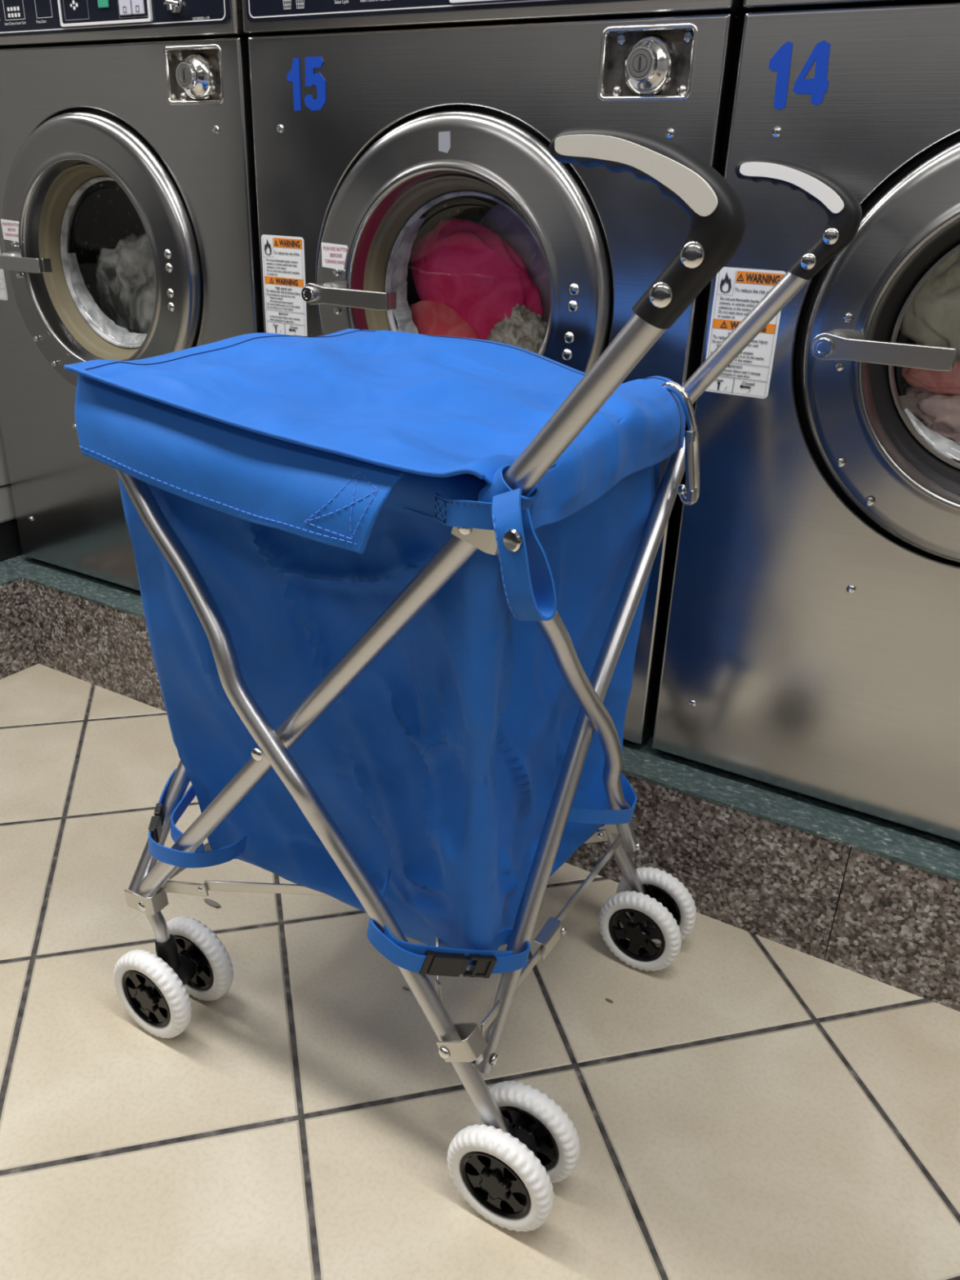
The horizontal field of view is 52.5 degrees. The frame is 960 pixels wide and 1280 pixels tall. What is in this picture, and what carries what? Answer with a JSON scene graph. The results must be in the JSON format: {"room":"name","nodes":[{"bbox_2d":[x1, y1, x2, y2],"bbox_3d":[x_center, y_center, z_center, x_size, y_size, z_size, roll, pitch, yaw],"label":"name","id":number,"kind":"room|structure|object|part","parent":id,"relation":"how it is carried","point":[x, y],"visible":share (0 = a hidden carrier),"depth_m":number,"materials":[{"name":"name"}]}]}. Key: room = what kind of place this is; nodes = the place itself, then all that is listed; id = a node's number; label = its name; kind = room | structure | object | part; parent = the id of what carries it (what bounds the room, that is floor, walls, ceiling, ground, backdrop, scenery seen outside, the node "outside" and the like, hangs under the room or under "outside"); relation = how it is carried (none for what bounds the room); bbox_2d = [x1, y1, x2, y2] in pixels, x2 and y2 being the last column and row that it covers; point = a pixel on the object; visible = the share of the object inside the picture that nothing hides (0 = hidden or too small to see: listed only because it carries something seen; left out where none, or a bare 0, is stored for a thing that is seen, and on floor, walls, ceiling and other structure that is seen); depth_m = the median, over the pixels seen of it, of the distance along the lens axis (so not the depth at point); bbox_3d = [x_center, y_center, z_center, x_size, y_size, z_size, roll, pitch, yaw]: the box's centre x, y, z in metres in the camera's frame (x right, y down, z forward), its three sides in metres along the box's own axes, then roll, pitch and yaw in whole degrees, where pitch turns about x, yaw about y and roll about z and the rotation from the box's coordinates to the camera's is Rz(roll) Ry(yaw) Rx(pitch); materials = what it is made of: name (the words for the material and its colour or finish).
{"room":"laundry","nodes":[
{"label":"laundry","id":0,"kind":"room"},
{"bbox_2d":[0,568,959,1279],"bbox_3d":[-0.445,0.784,0.383,6.400,0.001,4.150,15,28,26],"label":"floor","id":1,"kind":"structure","parent":0,"point":[747,1106],"depth_m":1.06,"materials":[{"name":"beige tile"}]},
{"bbox_2d":[0,577,38,679],"bbox_3d":[-1.427,0.332,1.062,0.012,0.183,2.146,15,28,26],"label":"trim","id":2,"kind":"structure","parent":1,"relation":"on","point":[18,653],"depth_m":1.88,"materials":[{"name":"stone"}]},
{"bbox_2d":[204,898,220,907],"bbox_3d":[-0.362,0.356,1.317,0.030,0.004,0.009,15,28,26],"label":"scrap","id":3,"kind":"object","parent":1,"relation":"on","point":[211,902],"visible":1,"depth_m":1.31,"materials":[{"name":"grey paper"}]},
{"bbox_2d":[24,579,851,959],"bbox_3d":[-0.213,0.146,1.572,1.540,0.183,0.012,15,28,26],"label":"trim","id":4,"kind":"structure","parent":1,"relation":"on","point":[779,883],"depth_m":1.31,"materials":[{"name":"stone"}]},
{"bbox_2d":[0,554,959,882],"bbox_3d":[-0.464,0.345,0.897,3.900,0.006,2.753,15,28,26],"label":"trim","id":5,"kind":"structure","parent":4,"relation":"on","point":[924,851],"depth_m":1.27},
{"bbox_2d":[0,424,22,560],"bbox_3d":[-1.245,-0.627,1.781,0.600,0.964,1.172,15,28,26],"label":"laundry machine","id":6,"kind":"object","parent":5,"relation":"on","point":[10,541],"visible":0.02,"depth_m":1.93,"materials":[{"name":"grey paint"}]},
{"bbox_2d":[0,0,263,591],"bbox_3d":[-0.460,-0.690,1.806,0.655,1.113,0.758,15,28,26],"label":"washing machine","id":7,"kind":"object","parent":5,"relation":"on","point":[119,118],"visible":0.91,"depth_m":1.48,"materials":[{"name":"metal"}]},
{"bbox_2d":[2,222,18,236],"bbox_3d":[-0.767,-0.671,1.593,0.042,0.021,0.001,15,28,26],"label":"print","id":8,"kind":"object","parent":7,"relation":"attached to","point":[13,224],"depth_m":1.59},
{"bbox_3d":[-0.746,-0.608,1.570,0.135,0.027,0.023,15,28,26],"label":"latch handle","id":9,"kind":"part","parent":7,"relation":"part of","materials":[{"name":"silver metal"}]},
{"bbox_2d":[62,0,88,20],"bbox_3d":[-0.578,-0.912,1.389,0.051,0.046,0.001,15,28,26],"label":"print","id":10,"kind":"object","parent":7,"relation":"attached to","point":[86,0],"depth_m":1.40},
{"bbox_3d":[-0.608,-0.597,1.554,0.433,0.433,0.052,15,28,26],"label":"door","id":11,"kind":"part","parent":7,"relation":"part of","materials":[{"name":"metal"}]},
{"bbox_3d":[-0.526,-0.947,1.343,0.178,0.159,0.002,15,28,26],"label":"display panel","id":12,"kind":"part","parent":7,"relation":"part of","materials":[{"name":"black"}]},
{"bbox_3d":[-0.527,-0.946,1.343,0.184,0.166,0.004,15,28,26],"label":"display frame","id":13,"kind":"part","parent":7,"relation":"part of","materials":[{"name":"white"}]},
{"bbox_2d":[0,0,225,33],"bbox_3d":[-0.600,-0.983,1.375,0.625,0.206,0.001,15,28,26],"label":"print","id":14,"kind":"object","parent":7,"relation":"attached to","point":[16,16],"depth_m":1.37,"materials":[{"name":"white"}]},
{"bbox_3d":[-0.599,-0.984,1.377,0.635,0.214,0.004,15,28,26],"label":"panel","id":15,"kind":"part","parent":7,"relation":"part of","materials":[{"name":"black"}]},
{"bbox_2d":[95,232,155,344],"bbox_3d":[-0.580,-0.606,1.688,0.228,0.197,0.082,15,28,26],"label":"garment","id":16,"kind":"object","parent":7,"relation":"in","point":[126,286],"visible":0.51,"depth_m":1.66,"materials":[{"name":"grey fabric"}]},
{"bbox_3d":[-0.590,-0.989,1.393,0.655,0.234,0.036,15,28,26],"label":"control panel","id":17,"kind":"part","parent":7,"relation":"part of","materials":[{"name":"plastic"}]},
{"bbox_2d":[117,0,148,17],"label":"print","id":18,"kind":"object","parent":7,"relation":"attached to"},
{"bbox_3d":[-0.414,-0.854,1.304,0.029,0.024,0.019,15,28,26],"label":"coin return lever","id":19,"kind":"part","parent":7,"relation":"part of","materials":[{"name":"silver metal"}]},
{"bbox_3d":[-0.392,-0.783,1.351,0.109,0.071,0.018,15,28,26],"label":"coin lock frame","id":20,"kind":"part","parent":7,"relation":"part of","materials":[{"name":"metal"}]},
{"bbox_3d":[-0.388,-0.786,1.359,0.104,0.066,0.002,15,28,26],"label":"recess plate","id":21,"kind":"part","parent":7,"relation":"part of","materials":[{"name":"silver metal"}]},
{"bbox_2d":[241,0,752,744],"bbox_3d":[0.115,-0.530,1.509,0.655,1.113,0.758,15,28,26],"label":"washing machine","id":22,"kind":"object","parent":5,"relation":"on","point":[377,123],"visible":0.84,"depth_m":1.17,"materials":[{"name":"metal"}]},
{"bbox_2d":[262,236,305,333],"bbox_3d":[-0.280,-0.503,1.390,0.071,0.131,0.001,15,28,26],"label":"print","id":23,"kind":"object","parent":22,"relation":"attached to","point":[268,245],"depth_m":1.39},
{"bbox_2d":[323,246,348,264],"bbox_3d":[-0.192,-0.512,1.296,0.042,0.021,0.001,15,28,26],"label":"print","id":24,"kind":"object","parent":22,"relation":"attached to","point":[331,248],"depth_m":1.30},
{"bbox_3d":[-0.172,-0.449,1.274,0.135,0.027,0.023,15,28,26],"label":"latch handle","id":25,"kind":"part","parent":22,"relation":"part of","materials":[{"name":"silver metal"}]},
{"bbox_2d":[248,0,552,17],"bbox_3d":[-0.025,-0.824,1.079,0.625,0.206,0.001,15,28,26],"label":"print","id":26,"kind":"object","parent":22,"relation":"attached to","point":[256,8],"depth_m":1.16,"materials":[{"name":"white"}]},
{"bbox_3d":[-0.024,-0.825,1.081,0.635,0.214,0.004,15,28,26],"label":"panel","id":27,"kind":"part","parent":22,"relation":"part of","materials":[{"name":"black"}]},
{"bbox_2d":[409,300,478,338],"bbox_3d":[-0.049,-0.420,1.378,0.133,0.111,0.022,15,28,26],"label":"garment","id":28,"kind":"object","parent":22,"relation":"in","point":[433,317],"visible":0.4,"depth_m":1.36,"materials":[{"name":"pink fabric"}]},
{"bbox_3d":[-0.034,-0.438,1.258,0.433,0.433,0.052,15,28,26],"label":"door","id":29,"kind":"part","parent":22,"relation":"part of","materials":[{"name":"metal"}]},
{"bbox_3d":[0.048,-0.787,1.046,0.184,0.166,0.004,15,28,26],"label":"display frame","id":30,"kind":"part","parent":22,"relation":"part of","materials":[{"name":"white"}]},
{"bbox_2d":[410,217,543,340],"bbox_3d":[-0.005,-0.486,1.342,0.214,0.174,0.037,15,28,26],"label":"garment","id":31,"kind":"object","parent":22,"relation":"in","point":[465,266],"visible":0.77,"depth_m":1.32,"materials":[{"name":"fabric"}]},
{"bbox_3d":[-0.015,-0.830,1.096,0.655,0.234,0.036,15,28,26],"label":"control panel","id":32,"kind":"part","parent":22,"relation":"part of","materials":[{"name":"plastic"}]},
{"bbox_2d":[477,203,551,324],"bbox_3d":[0.067,-0.512,1.329,0.203,0.182,0.028,15,28,26],"label":"garment","id":33,"kind":"object","parent":22,"relation":"in","point":[500,219],"visible":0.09,"depth_m":1.31,"materials":[{"name":"fabric"}]},
{"bbox_2d":[486,303,548,353],"bbox_3d":[0.053,-0.398,1.331,0.104,0.124,0.031,15,28,26],"label":"garment","id":34,"kind":"object","parent":22,"relation":"in","point":[525,329],"visible":0.5,"depth_m":1.31,"materials":[{"name":"fabric"}]},
{"bbox_3d":[0.182,-0.624,1.054,0.109,0.071,0.018,15,28,26],"label":"coin lock frame","id":35,"kind":"part","parent":22,"relation":"part of","materials":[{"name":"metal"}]},
{"bbox_3d":[0.187,-0.627,1.062,0.104,0.066,0.002,15,28,26],"label":"recess plate","id":36,"kind":"part","parent":22,"relation":"part of","materials":[{"name":"silver metal"}]},
{"bbox_2d":[651,0,959,842],"bbox_3d":[0.689,-0.371,1.212,0.655,1.113,0.758,15,28,26],"label":"washing machine","id":37,"kind":"object","parent":5,"relation":"on","point":[812,642],"visible":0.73,"depth_m":1.10,"materials":[{"name":"metal"}]},
{"bbox_2d":[707,271,780,396],"bbox_3d":[0.295,-0.344,1.094,0.071,0.131,0.001,15,28,26],"label":"label","id":38,"kind":"object","parent":37,"relation":"attached to","point":[726,279],"depth_m":1.09,"materials":[{"name":"white paper"}]},
{"bbox_3d":[0.559,-0.671,0.800,0.655,0.234,0.036,15,28,26],"label":"control panel","id":39,"kind":"part","parent":37,"relation":"part of","materials":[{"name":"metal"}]},
{"bbox_3d":[0.541,-0.279,0.961,0.433,0.433,0.052,15,28,26],"label":"door","id":40,"kind":"part","parent":37,"relation":"part of","materials":[{"name":"metal"}]},
{"bbox_3d":[0.403,-0.290,0.977,0.135,0.027,0.023,15,28,26],"label":"latch handle","id":41,"kind":"part","parent":37,"relation":"part of","materials":[{"name":"silver metal"}]},
{"bbox_2d":[898,385,959,446],"bbox_3d":[0.563,-0.241,1.076,0.220,0.103,0.035,15,28,26],"label":"garment","id":42,"kind":"object","parent":37,"relation":"in","point":[940,413],"visible":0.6,"depth_m":1.09,"materials":[{"name":"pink fabric"}]},
{"bbox_2d":[901,360,959,394],"bbox_3d":[0.515,-0.291,1.075,0.096,0.039,0.025,15,28,26],"label":"garment","id":43,"kind":"object","parent":42,"relation":"on","point":[940,382],"visible":0.73,"depth_m":1.07,"materials":[{"name":"pink fabric"}]},
{"bbox_2d":[899,249,959,360],"bbox_3d":[0.583,-0.357,1.037,0.265,0.184,0.052,15,28,26],"label":"garment","id":44,"kind":"object","parent":37,"relation":"in","point":[932,317],"visible":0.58,"depth_m":1.07,"materials":[{"name":"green fabric"}]},
{"bbox_2d":[63,125,862,1231],"bbox_3d":[-0.037,0.008,0.997,0.615,0.926,0.485,15,28,26],"label":"cart","id":45,"kind":"object","parent":1,"relation":"on","point":[393,585],"visible":1,"depth_m":0.89,"materials":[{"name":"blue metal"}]},
{"bbox_3d":[-0.363,0.314,1.093,0.032,0.070,0.015,15,28,26],"label":"caster stem","id":46,"kind":"part","parent":45,"relation":"part of","materials":[{"name":"silver metal"}]},
{"bbox_2d":[155,933,180,972],"bbox_3d":[-0.356,0.361,1.109,0.025,0.050,0.023,15,28,26],"label":"socket","id":47,"kind":"object","parent":45,"relation":"attached to","point":[166,947],"depth_m":1.10,"materials":[{"name":"black plastic"}]},
{"bbox_3d":[-0.155,0.156,0.881,0.434,0.603,0.049,15,28,26],"label":"cross leg","id":48,"kind":"part","parent":45,"relation":"part of","materials":[{"name":"silver metal"}]},
{"bbox_3d":[-0.070,-0.218,0.915,0.441,0.092,0.429,15,28,26],"label":"lid","id":49,"kind":"part","parent":45,"relation":"part of","materials":[{"name":"blue fabric"}]},
{"bbox_2d":[473,1053,483,1065],"bbox_3d":[-0.007,0.387,0.913,0.010,0.022,0.022,-18,32,-38],"label":"washer","id":50,"kind":"object","parent":45,"relation":"in","point":[480,1059],"depth_m":0.91,"materials":[{"name":"silver metal"}]},
{"bbox_2d":[503,1116,516,1137],"bbox_3d":[0.024,0.475,0.927,0.033,0.038,0.023,15,28,26],"label":"socket","id":51,"kind":"object","parent":45,"relation":"attached to","point":[510,1127],"depth_m":0.92,"materials":[{"name":"black plastic"}]},
{"bbox_3d":[0.107,0.090,0.948,0.042,0.527,0.400,15,28,26],"label":"cross leg","id":52,"kind":"part","parent":45,"relation":"part of","materials":[{"name":"silver metal"}]},
{"bbox_3d":[0.038,0.010,1.223,0.434,0.603,0.028,15,28,26],"label":"cross leg","id":53,"kind":"part","parent":45,"relation":"part of","materials":[{"name":"silver metal"}]},
{"bbox_2d":[661,381,699,506],"bbox_3d":[0.200,-0.195,0.973,0.051,0.124,0.031,15,28,26],"label":"carabiner","id":54,"kind":"object","parent":45,"relation":"hanging from","point":[690,496],"visible":0.99,"depth_m":0.96,"materials":[{"name":"silver metal"}]},
{"bbox_2d":[824,847,959,1011],"bbox_3d":[1.018,0.487,0.936,1.310,0.183,0.012,15,28,26],"label":"trim","id":55,"kind":"structure","parent":1,"relation":"on","point":[896,924],"depth_m":1.19,"materials":[{"name":"stone"}]},
{"bbox_2d":[826,848,851,952],"bbox_3d":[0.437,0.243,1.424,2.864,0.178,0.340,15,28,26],"label":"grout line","id":56,"kind":"structure","parent":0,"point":[851,848],"depth_m":1.24,"materials":[{"name":"black"}]}
]}

